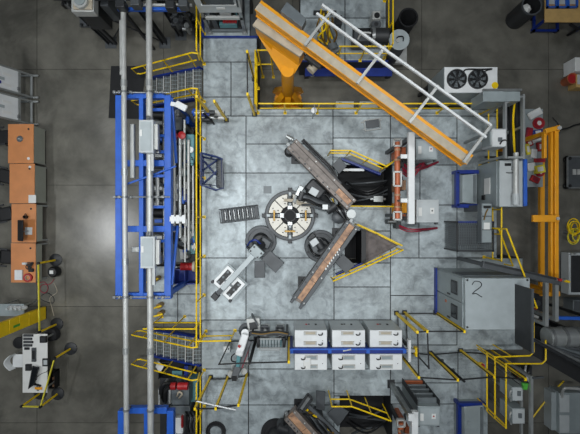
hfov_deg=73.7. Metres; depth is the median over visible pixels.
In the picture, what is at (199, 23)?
railing
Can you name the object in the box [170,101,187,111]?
spot lamp
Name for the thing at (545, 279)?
support frame
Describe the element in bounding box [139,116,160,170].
junction box
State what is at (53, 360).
belt
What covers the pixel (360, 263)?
beam
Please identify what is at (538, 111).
bag
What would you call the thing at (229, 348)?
control box
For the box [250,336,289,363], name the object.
fence panel
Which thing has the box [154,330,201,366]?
stairs
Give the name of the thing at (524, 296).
plate
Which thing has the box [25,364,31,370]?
scanner
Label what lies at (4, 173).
office chair
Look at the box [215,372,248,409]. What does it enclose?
fence panel
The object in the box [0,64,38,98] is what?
board
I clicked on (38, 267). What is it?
belt
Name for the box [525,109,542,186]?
table
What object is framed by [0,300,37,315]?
side table
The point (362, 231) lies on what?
beam
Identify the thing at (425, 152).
box
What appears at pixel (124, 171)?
pipe
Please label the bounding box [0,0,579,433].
floor
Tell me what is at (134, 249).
duct
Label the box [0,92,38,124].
board
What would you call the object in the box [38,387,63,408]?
barrier post
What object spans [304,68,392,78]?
steel beam
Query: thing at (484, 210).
cabinet
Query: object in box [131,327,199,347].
handrail
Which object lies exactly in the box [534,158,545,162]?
package
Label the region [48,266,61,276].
canister
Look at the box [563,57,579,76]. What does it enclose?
carton
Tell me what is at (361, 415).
cable bundle
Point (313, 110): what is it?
lamp
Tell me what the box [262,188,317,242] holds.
turntable
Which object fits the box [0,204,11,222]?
office chair
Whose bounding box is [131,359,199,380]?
handrail
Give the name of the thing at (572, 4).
tray
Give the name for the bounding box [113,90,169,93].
rod
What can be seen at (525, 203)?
upright
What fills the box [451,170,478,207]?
box
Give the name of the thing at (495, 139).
junction box
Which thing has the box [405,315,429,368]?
fence panel
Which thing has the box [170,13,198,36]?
cluster
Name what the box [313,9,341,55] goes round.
pump
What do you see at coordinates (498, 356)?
railing
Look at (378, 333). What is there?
cabinet
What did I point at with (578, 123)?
air hose
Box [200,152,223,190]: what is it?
mesh basket
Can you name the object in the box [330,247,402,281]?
railing
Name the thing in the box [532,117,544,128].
hose reel
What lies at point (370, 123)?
tray
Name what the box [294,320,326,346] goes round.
cabinet
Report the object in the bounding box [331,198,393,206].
railing
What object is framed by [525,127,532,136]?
package
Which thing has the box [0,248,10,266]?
office chair
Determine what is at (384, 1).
railing
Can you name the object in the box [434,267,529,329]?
tall cabinet
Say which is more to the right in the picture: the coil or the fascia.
the coil
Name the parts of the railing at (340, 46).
rail, rail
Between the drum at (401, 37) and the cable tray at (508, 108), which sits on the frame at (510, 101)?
the cable tray at (508, 108)
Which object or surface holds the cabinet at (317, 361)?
on the work platform
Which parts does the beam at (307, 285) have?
liner plate, liner plate, liner plate, liner plate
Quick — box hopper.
[246,313,260,331]
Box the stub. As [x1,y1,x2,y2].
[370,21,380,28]
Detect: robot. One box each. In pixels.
[211,225,283,302]
[228,323,251,380]
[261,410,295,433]
[284,179,337,213]
[304,230,333,261]
[332,204,355,223]
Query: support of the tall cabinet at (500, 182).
on the work platform
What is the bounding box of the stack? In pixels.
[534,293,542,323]
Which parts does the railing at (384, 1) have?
rail, rail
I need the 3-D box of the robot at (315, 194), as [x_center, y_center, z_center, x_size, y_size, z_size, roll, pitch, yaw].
[0.744,-0.770,12.211,1.683,1.378,1.068,17,90,0]
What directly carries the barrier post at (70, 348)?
on the floor at (72, 63)
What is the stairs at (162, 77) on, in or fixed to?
on the floor at (72, 63)
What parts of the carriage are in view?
bracket plate, bracket frame, rail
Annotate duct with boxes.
[130,124,134,177]
[132,247,138,251]
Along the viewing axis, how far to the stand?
12.20 m
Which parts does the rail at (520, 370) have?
post, rail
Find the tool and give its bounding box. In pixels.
[35,383,41,390]
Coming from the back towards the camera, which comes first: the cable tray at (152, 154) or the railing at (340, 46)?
the railing at (340, 46)
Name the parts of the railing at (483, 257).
post, rail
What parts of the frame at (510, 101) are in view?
post, post, lid, long rail, rail, long rail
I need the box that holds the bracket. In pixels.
[402,338,416,361]
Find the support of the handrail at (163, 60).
on the stairs at (162, 77)
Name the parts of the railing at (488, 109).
rail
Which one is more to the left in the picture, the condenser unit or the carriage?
the carriage
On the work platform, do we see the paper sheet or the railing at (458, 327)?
the railing at (458, 327)
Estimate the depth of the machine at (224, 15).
11.90 m
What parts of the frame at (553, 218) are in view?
leg, leg, leg, clamp plate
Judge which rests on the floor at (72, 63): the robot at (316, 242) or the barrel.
the barrel
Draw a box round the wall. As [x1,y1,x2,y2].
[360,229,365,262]
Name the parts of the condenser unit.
leg, casing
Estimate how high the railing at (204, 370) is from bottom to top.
1.094 m
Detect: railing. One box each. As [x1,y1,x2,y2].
[143,315,201,329]
[196,6,205,65]
[196,90,205,346]
[196,369,205,433]
[197,329,235,341]
[254,49,259,114]
[257,49,274,77]
[258,103,389,114]
[327,150,393,170]
[328,390,391,421]
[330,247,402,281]
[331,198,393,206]
[337,45,392,61]
[354,224,402,245]
[383,0,393,58]
[403,103,483,114]
[476,322,546,364]
[477,347,506,428]
[478,109,497,165]
[482,207,501,261]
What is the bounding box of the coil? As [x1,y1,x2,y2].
[563,218,579,244]
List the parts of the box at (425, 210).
lid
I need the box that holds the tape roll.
[23,273,32,281]
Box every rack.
[115,93,189,298]
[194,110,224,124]
[219,204,259,223]
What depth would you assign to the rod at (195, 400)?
10.73 m
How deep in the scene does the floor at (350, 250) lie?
14.00 m
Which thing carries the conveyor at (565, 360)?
on the floor at (72, 63)
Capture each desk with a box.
[8,124,45,164]
[10,164,46,202]
[11,243,47,281]
[12,204,47,242]
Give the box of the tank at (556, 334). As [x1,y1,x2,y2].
[535,320,579,347]
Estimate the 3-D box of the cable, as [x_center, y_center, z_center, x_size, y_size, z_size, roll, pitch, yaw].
[-8.867,2.541,14.086,0.690,0.027,0.443,-14,90,0]
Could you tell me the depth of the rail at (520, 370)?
11.51 m
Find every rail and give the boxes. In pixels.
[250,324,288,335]
[289,336,405,353]
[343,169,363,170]
[489,350,543,433]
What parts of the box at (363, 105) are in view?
lid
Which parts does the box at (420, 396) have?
lid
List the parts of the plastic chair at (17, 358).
backrest, seat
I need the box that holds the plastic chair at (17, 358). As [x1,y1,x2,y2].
[3,350,22,370]
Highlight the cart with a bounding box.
[563,156,579,188]
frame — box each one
[457,257,561,326]
[471,89,524,164]
[498,118,561,295]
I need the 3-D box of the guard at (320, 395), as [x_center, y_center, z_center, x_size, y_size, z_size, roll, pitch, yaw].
[0.969,5.800,12.550,0.299,0.700,0.627,0,90,0]
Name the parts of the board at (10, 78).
panel, rail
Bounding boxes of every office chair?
[0,126,7,145]
[0,166,9,184]
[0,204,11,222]
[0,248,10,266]
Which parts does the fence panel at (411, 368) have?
post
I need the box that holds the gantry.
[118,405,174,433]
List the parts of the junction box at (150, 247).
lid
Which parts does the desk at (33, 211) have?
modesty panel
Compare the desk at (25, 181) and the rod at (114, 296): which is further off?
the desk at (25, 181)
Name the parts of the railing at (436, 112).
rail, rail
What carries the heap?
on the desk at (20, 252)
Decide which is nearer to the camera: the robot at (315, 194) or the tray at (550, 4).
the robot at (315, 194)
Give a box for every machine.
[158,373,201,433]
[194,0,247,34]
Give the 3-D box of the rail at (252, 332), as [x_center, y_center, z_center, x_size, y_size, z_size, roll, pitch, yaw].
[-0.633,3.550,12.327,1.206,1.145,0.196,0,90,0]
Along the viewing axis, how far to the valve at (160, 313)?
13.25 m
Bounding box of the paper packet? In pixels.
[303,358,309,368]
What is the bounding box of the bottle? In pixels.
[19,305,27,310]
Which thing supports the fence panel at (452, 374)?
on the work platform
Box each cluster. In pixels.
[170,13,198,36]
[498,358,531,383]
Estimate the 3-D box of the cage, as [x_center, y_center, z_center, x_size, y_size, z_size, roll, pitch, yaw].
[5.704,0.600,12.400,1.157,1.000,0.942,0,90,0]
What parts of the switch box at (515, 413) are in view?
post, lid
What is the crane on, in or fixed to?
on the floor at (72, 63)
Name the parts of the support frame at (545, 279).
post, post, post, rail, rail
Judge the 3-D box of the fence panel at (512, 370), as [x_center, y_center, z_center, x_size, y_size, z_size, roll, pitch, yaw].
[6.156,4.515,11.825,0.948,2.150,0.163,0,90,0]
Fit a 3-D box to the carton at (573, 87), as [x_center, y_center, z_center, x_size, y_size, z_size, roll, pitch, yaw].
[10.387,-4.814,13.875,0.529,0.450,0.458,0,90,0]
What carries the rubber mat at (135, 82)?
on the floor at (72, 63)
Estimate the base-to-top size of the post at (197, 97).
2.000 m
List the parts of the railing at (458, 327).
post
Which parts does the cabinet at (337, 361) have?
hatch plate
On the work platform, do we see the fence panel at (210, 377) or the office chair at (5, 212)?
the fence panel at (210, 377)
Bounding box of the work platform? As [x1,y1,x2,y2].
[202,0,522,433]
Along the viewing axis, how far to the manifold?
12.60 m
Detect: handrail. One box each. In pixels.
[131,52,199,74]
[131,87,199,107]
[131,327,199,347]
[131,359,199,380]
[492,227,537,308]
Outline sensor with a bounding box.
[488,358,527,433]
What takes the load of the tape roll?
on the desk at (20, 252)
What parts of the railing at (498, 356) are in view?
post, post, rail, rail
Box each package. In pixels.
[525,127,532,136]
[525,144,530,154]
[527,162,535,170]
[529,149,536,158]
[529,175,540,183]
[532,129,542,134]
[533,164,545,173]
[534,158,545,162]
[536,142,540,151]
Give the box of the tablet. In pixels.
[42,358,48,365]
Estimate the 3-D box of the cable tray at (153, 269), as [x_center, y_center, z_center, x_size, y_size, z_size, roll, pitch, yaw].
[-3.889,1.698,11.070,0.080,0.060,0.500,0,90,0]
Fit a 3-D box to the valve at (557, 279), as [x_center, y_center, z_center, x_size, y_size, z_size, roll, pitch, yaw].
[7.834,1.817,11.078,0.404,0.155,0.114,8,90,0]
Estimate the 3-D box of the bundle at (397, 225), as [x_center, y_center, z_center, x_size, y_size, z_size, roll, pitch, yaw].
[4.148,0.380,12.604,1.495,0.593,0.312,8,90,0]
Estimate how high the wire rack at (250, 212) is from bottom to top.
0.410 m
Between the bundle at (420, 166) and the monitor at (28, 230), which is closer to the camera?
the bundle at (420, 166)
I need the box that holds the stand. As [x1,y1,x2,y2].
[286,134,293,142]
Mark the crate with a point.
(55, 374)
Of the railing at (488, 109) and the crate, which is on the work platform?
the railing at (488, 109)
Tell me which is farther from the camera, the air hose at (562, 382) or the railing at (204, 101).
the air hose at (562, 382)
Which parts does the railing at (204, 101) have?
rail, rail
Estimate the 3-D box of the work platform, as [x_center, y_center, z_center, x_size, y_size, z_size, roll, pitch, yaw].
[2.408,-0.050,13.500,10.717,1.200,15.300,0,90,0]
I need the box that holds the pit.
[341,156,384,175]
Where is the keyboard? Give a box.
[23,334,32,336]
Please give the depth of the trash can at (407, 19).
12.72 m
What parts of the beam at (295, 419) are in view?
rail, liner plate, rail, liner plate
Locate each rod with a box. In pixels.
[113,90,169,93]
[113,196,169,197]
[113,295,169,298]
[194,400,235,410]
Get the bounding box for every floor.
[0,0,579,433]
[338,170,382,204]
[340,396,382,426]
[345,233,355,257]
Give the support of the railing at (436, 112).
on the work platform
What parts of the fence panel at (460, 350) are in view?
post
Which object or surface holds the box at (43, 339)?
on the work table at (41, 348)
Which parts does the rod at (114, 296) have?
rod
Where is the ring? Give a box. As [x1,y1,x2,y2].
[206,421,225,433]
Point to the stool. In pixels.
(18, 341)
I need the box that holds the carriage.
[297,393,339,433]
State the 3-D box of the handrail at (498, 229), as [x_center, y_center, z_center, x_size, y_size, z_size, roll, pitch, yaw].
[6.809,1.379,12.513,0.522,3.174,2.482,-22,90,0]
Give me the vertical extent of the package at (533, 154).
0.106 m
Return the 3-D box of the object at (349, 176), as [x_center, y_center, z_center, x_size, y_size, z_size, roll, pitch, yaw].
[2.500,-1.067,14.050,1.733,0.100,1.267,0,90,0]
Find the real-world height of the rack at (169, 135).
2.790 m
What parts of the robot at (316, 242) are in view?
plate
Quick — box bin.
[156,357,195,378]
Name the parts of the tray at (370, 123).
plate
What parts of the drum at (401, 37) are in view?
lid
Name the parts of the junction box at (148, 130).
lid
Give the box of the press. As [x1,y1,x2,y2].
[61,0,120,44]
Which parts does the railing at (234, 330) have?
rail, rail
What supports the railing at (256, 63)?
on the work platform
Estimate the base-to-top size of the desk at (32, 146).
0.755 m
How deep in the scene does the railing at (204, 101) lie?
12.23 m
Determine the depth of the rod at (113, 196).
11.30 m
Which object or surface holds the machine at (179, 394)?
on the floor at (72, 63)
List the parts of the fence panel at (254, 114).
post, post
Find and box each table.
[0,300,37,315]
[23,332,53,392]
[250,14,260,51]
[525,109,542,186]
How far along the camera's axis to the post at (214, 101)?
11.71 m
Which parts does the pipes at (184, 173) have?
frame, tank, tank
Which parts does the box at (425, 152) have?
lid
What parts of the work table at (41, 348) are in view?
power strip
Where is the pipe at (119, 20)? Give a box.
[119,20,120,74]
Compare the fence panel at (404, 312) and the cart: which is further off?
the cart
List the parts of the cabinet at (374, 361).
hatch plate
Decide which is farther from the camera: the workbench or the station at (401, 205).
the workbench
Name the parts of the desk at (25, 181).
modesty panel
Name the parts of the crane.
head plate, plate, hoist motor, arm, arm, festoon rail, festoon rail, arm, arm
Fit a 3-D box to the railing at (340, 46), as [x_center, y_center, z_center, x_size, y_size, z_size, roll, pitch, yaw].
[2.325,-5.217,12.353,1.650,1.094,0.100,0,90,0]
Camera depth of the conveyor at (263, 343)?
12.32 m
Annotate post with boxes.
[20,393,46,407]
[36,254,61,265]
[37,318,62,333]
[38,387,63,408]
[53,342,76,359]
[195,95,208,111]
[213,100,228,121]
[387,380,413,420]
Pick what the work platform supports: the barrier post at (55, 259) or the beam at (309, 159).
the beam at (309, 159)
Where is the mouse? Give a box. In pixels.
[16,136,22,141]
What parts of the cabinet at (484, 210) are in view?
panel, panel, panel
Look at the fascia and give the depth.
12.88 m
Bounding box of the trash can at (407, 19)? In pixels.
[390,8,417,33]
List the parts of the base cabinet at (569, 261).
panel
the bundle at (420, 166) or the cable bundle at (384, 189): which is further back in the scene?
the cable bundle at (384, 189)
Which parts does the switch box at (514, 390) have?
post, lid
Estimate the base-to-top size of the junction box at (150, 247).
0.545 m
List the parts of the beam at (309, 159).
liner plate, liner plate, liner plate, liner plate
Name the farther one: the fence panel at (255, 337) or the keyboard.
the keyboard
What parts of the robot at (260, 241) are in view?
backing plate, gripper plate, gripper plate, backing plate, arm, guard plate, motor, guard plate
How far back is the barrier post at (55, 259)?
14.04 m
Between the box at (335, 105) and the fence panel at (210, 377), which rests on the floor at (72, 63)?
the box at (335, 105)
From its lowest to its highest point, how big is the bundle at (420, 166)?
0.595 m
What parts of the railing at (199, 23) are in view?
rail, rail, post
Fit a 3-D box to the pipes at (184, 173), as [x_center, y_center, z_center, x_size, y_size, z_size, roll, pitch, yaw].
[-3.618,-1.101,12.880,1.149,2.440,5.400,0,90,0]
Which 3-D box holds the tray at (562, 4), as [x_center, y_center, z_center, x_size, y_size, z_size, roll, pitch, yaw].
[9.245,-7.280,13.155,0.339,0.090,0.356,0,90,0]
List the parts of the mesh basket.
frame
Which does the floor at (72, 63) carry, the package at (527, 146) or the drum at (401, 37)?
the drum at (401, 37)
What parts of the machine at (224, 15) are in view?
leg, rail, rail, leg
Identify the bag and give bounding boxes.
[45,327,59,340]
[527,107,542,119]
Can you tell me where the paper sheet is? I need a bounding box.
[28,195,35,202]
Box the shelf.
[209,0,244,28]
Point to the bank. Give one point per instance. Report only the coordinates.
(158, 117)
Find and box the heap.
[25,262,33,271]
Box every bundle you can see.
[345,179,387,201]
[346,409,387,433]
[393,221,437,231]
[400,159,438,176]
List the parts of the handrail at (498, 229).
rail, rail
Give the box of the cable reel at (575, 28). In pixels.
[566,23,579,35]
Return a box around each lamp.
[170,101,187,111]
[311,104,316,118]
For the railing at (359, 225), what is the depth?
12.29 m
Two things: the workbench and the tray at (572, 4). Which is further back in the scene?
the workbench
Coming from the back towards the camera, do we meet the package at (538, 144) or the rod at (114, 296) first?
the package at (538, 144)
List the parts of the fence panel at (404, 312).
post, post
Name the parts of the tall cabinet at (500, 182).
label plate, door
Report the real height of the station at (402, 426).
1.900 m
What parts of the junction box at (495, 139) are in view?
post, door, lid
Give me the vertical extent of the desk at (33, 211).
0.755 m
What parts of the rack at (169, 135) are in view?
leg, leg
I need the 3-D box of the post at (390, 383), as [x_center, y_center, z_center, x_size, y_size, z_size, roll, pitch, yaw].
[3.367,5.560,11.815,0.240,2.170,0.280,0,90,0]
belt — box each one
[37,265,39,330]
[40,360,54,405]
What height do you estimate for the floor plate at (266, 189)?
0.006 m
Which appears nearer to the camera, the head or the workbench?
the head
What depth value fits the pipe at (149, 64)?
11.11 m
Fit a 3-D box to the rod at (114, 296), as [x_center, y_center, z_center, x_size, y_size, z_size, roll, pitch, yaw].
[-4.344,2.346,11.346,1.667,0.132,0.080,0,90,0]
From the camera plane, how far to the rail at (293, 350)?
11.63 m
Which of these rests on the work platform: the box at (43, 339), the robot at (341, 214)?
the robot at (341, 214)
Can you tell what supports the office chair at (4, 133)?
on the floor at (72, 63)
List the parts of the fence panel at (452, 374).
post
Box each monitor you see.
[18,220,31,240]
[28,366,38,388]
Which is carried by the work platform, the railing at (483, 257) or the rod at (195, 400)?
the railing at (483, 257)
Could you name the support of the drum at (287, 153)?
on the work platform
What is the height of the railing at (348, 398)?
1.094 m
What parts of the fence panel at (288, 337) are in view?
post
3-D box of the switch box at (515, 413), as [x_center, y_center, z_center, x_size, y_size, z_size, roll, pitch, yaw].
[6.877,6.113,12.875,0.455,2.450,0.646,0,90,0]
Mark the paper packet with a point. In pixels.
(306, 363)
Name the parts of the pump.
motor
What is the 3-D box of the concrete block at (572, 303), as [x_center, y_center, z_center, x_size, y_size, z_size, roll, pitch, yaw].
[10.244,3.128,13.840,0.597,0.520,0.422,0,90,0]
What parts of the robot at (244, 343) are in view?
arm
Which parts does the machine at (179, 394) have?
panel, frame, red lever, tank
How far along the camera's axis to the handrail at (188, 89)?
12.48 m
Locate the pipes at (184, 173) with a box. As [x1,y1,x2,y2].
[157,109,201,261]
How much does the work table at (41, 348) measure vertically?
0.806 m
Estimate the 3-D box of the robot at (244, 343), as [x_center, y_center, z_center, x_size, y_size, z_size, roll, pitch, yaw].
[-1.522,4.316,12.290,0.613,1.220,1.620,13,90,0]
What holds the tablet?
on the work table at (41, 348)
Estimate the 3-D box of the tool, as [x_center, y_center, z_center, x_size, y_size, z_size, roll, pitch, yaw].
[-8.672,5.856,13.315,0.276,0.060,0.276,0,90,0]
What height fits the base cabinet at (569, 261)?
0.587 m
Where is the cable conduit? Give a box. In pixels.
[431,351,465,382]
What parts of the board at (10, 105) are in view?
panel, rail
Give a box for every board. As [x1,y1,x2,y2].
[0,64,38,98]
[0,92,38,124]
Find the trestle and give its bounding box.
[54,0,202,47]
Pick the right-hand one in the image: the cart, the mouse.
the cart
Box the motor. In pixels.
[351,27,389,49]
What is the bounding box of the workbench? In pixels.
[530,0,579,33]
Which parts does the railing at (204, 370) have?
rail, rail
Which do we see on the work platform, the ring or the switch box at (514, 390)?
the ring
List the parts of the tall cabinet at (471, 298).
blue kick plate, door, door, panel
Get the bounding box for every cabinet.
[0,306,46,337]
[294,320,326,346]
[294,344,326,369]
[328,320,364,346]
[328,342,364,369]
[363,320,401,346]
[365,342,401,369]
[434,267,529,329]
[464,203,491,242]
[477,152,522,207]
[560,252,579,294]
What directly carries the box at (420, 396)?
on the work platform
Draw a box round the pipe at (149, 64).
[145,0,154,433]
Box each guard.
[316,390,324,410]
[327,404,348,425]
[332,158,345,173]
[335,254,353,272]
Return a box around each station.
[385,132,414,223]
[388,386,417,433]
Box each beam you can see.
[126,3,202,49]
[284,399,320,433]
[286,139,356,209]
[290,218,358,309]
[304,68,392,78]
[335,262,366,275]
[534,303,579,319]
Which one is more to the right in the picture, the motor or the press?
the motor
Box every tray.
[151,153,153,170]
[152,268,155,284]
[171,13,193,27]
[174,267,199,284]
[361,118,381,130]
[506,106,520,159]
[511,365,531,383]
[546,0,557,8]
[556,0,567,8]
[566,0,577,8]
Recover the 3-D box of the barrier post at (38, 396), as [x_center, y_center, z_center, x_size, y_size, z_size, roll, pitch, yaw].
[-9.090,6.412,13.585,0.460,1.030,0.460,0,90,0]
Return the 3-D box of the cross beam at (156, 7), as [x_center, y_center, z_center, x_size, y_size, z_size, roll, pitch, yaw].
[-3.953,-6.202,12.678,2.183,2.845,0.322,0,90,0]
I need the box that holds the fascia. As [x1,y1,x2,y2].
[202,19,387,65]
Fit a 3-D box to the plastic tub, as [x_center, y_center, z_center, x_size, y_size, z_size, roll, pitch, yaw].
[9.999,-4.903,13.890,0.400,0.420,0.390,0,90,0]
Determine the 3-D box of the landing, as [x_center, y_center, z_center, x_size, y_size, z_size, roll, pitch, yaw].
[-3.945,2.706,13.850,1.950,0.500,1.968,0,90,0]
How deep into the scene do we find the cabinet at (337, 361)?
11.75 m
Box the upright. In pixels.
[523,159,527,205]
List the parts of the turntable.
hub plate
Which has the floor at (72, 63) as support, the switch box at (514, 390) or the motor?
the switch box at (514, 390)
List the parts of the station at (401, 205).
post, clamp frame, clamp frame, clamp frame, post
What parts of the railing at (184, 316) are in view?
rail, rail, post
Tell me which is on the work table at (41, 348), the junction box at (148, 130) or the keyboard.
the keyboard
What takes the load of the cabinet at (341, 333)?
on the work platform
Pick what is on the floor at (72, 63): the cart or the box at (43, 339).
the cart
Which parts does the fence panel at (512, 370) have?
post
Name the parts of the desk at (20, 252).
modesty panel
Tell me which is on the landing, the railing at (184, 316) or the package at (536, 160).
the railing at (184, 316)
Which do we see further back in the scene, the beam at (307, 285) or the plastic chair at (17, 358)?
the plastic chair at (17, 358)
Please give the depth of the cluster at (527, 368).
12.50 m
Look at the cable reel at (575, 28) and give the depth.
13.60 m
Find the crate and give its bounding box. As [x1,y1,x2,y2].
[49,369,59,388]
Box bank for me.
[153,112,163,261]
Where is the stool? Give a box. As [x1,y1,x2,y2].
[13,335,22,348]
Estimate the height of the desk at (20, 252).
0.755 m
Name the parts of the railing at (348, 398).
rail, rail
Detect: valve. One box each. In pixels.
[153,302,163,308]
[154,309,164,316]
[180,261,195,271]
[556,278,569,282]
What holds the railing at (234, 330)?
on the work platform
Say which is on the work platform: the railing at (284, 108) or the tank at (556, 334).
the railing at (284, 108)
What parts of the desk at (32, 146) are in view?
modesty panel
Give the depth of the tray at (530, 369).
12.50 m
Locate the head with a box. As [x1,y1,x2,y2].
[170,215,185,223]
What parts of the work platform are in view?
deck plate, deck plate, deck plate, deck plate, deck plate, deck plate, deck plate, deck plate, deck plate, deck plate, deck plate, deck plate, deck plate, deck plate, deck plate, deck plate, deck plate, deck plate, deck plate, deck plate, deck plate, deck plate, deck plate, deck plate, deck plate, deck plate, deck plate, deck plate, deck plate, deck plate, deck plate, deck plate, deck plate, deck plate, deck plate, deck plate, deck plate, deck plate, deck plate, deck plate, deck plate, deck plate, deck plate, deck plate, deck plate, deck plate, deck plate, deck plate, deck plate, deck plate, deck plate, deck plate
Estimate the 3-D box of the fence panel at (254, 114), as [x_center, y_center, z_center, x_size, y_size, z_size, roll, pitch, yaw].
[-1.188,-4.008,11.825,0.170,2.150,1.343,0,90,0]
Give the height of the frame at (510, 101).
3.020 m
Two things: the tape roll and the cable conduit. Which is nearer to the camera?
the cable conduit
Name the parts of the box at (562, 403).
panel, panel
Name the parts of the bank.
motor, motor, motor, motor, motor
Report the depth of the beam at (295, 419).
11.53 m
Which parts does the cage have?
rail, rail, rail, rail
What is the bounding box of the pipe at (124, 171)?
[120,0,130,433]
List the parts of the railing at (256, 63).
rail, rail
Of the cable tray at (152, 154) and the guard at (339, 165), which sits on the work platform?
the guard at (339, 165)
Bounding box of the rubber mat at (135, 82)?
[109,66,145,118]
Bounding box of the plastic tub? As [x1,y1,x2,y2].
[560,73,575,85]
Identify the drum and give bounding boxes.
[284,148,292,156]
[385,29,409,64]
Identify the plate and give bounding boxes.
[263,186,271,193]
[515,284,533,352]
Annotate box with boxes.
[14,270,22,279]
[40,336,47,342]
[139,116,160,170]
[140,231,162,284]
[223,342,231,352]
[334,101,353,107]
[358,101,377,107]
[369,11,379,26]
[402,378,439,426]
[404,139,436,164]
[405,200,438,223]
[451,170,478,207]
[453,398,485,433]
[464,129,507,153]
[488,375,522,401]
[488,391,524,424]
[544,385,579,433]
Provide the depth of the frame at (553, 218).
11.52 m
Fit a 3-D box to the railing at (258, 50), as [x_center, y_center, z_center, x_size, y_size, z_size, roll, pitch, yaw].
[-0.793,-5.100,12.953,0.480,2.294,0.100,0,90,0]
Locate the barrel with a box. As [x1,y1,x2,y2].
[505,0,541,28]
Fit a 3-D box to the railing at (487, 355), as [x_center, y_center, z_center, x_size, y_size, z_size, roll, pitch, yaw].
[6.269,5.233,12.638,0.083,2.924,1.957,0,90,0]
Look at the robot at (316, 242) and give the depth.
12.48 m
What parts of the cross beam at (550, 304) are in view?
post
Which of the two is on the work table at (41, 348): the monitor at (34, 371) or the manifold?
the monitor at (34, 371)
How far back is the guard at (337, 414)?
12.20 m
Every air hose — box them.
[533,381,564,417]
[560,123,579,130]
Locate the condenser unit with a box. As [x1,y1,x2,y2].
[418,67,497,107]
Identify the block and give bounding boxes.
[370,196,385,201]
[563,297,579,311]
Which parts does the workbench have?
leg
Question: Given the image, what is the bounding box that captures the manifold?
[385,219,395,223]
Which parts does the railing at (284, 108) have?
rail, rail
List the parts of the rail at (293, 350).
post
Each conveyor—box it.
[257,324,285,350]
[532,338,579,382]
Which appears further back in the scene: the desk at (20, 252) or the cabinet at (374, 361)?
the desk at (20, 252)
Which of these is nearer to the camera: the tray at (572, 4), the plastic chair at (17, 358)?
the tray at (572, 4)
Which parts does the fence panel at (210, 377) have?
post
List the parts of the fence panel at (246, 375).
post, post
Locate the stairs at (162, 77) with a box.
[153,66,202,107]
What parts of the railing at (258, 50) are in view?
post, post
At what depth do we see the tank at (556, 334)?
11.91 m
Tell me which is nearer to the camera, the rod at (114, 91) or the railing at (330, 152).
the rod at (114, 91)
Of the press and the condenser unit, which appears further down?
the condenser unit
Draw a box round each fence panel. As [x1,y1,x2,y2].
[194,375,225,409]
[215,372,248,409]
[218,336,256,364]
[246,50,256,116]
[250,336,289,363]
[394,310,427,333]
[397,316,419,378]
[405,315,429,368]
[405,351,458,381]
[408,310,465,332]
[436,348,495,380]
[466,350,526,380]
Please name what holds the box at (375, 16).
on the work platform
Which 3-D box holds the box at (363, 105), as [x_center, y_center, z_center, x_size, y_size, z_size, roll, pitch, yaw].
[2.776,-3.954,13.850,0.633,0.500,0.246,0,90,0]
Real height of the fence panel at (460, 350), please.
2.150 m
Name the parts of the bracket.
plate, knob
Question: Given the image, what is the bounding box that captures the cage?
[444,221,493,251]
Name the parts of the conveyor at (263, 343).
rail, rail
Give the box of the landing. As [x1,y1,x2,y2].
[153,264,201,321]
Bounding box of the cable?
[36,279,53,292]
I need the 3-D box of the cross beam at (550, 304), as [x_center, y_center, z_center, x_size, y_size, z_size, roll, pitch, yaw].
[8.465,3.054,12.875,1.512,2.450,0.104,1,90,0]
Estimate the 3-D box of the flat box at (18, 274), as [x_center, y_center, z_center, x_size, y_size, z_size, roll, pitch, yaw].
[-9.332,1.992,13.320,0.258,0.060,0.343,0,90,0]
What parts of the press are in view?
cap plate, plate, leg, frame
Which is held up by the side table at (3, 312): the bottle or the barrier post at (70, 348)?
the bottle
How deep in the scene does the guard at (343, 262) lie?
12.22 m
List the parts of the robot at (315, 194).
tool arm, plate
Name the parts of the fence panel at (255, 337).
post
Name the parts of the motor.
motor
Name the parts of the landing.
deck plate, deck plate, deck plate, deck plate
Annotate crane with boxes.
[253,0,492,165]
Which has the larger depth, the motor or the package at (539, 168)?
the package at (539, 168)
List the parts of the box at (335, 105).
lid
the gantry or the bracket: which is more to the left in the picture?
the gantry
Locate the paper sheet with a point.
(31, 198)
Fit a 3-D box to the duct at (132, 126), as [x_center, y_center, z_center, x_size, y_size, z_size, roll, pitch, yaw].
[-4.615,-1.929,11.354,0.123,0.112,1.578,0,90,0]
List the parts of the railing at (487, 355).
rail, post, post, rail, rail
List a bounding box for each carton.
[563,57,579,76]
[568,74,579,90]
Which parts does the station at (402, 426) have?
post, clamp frame, post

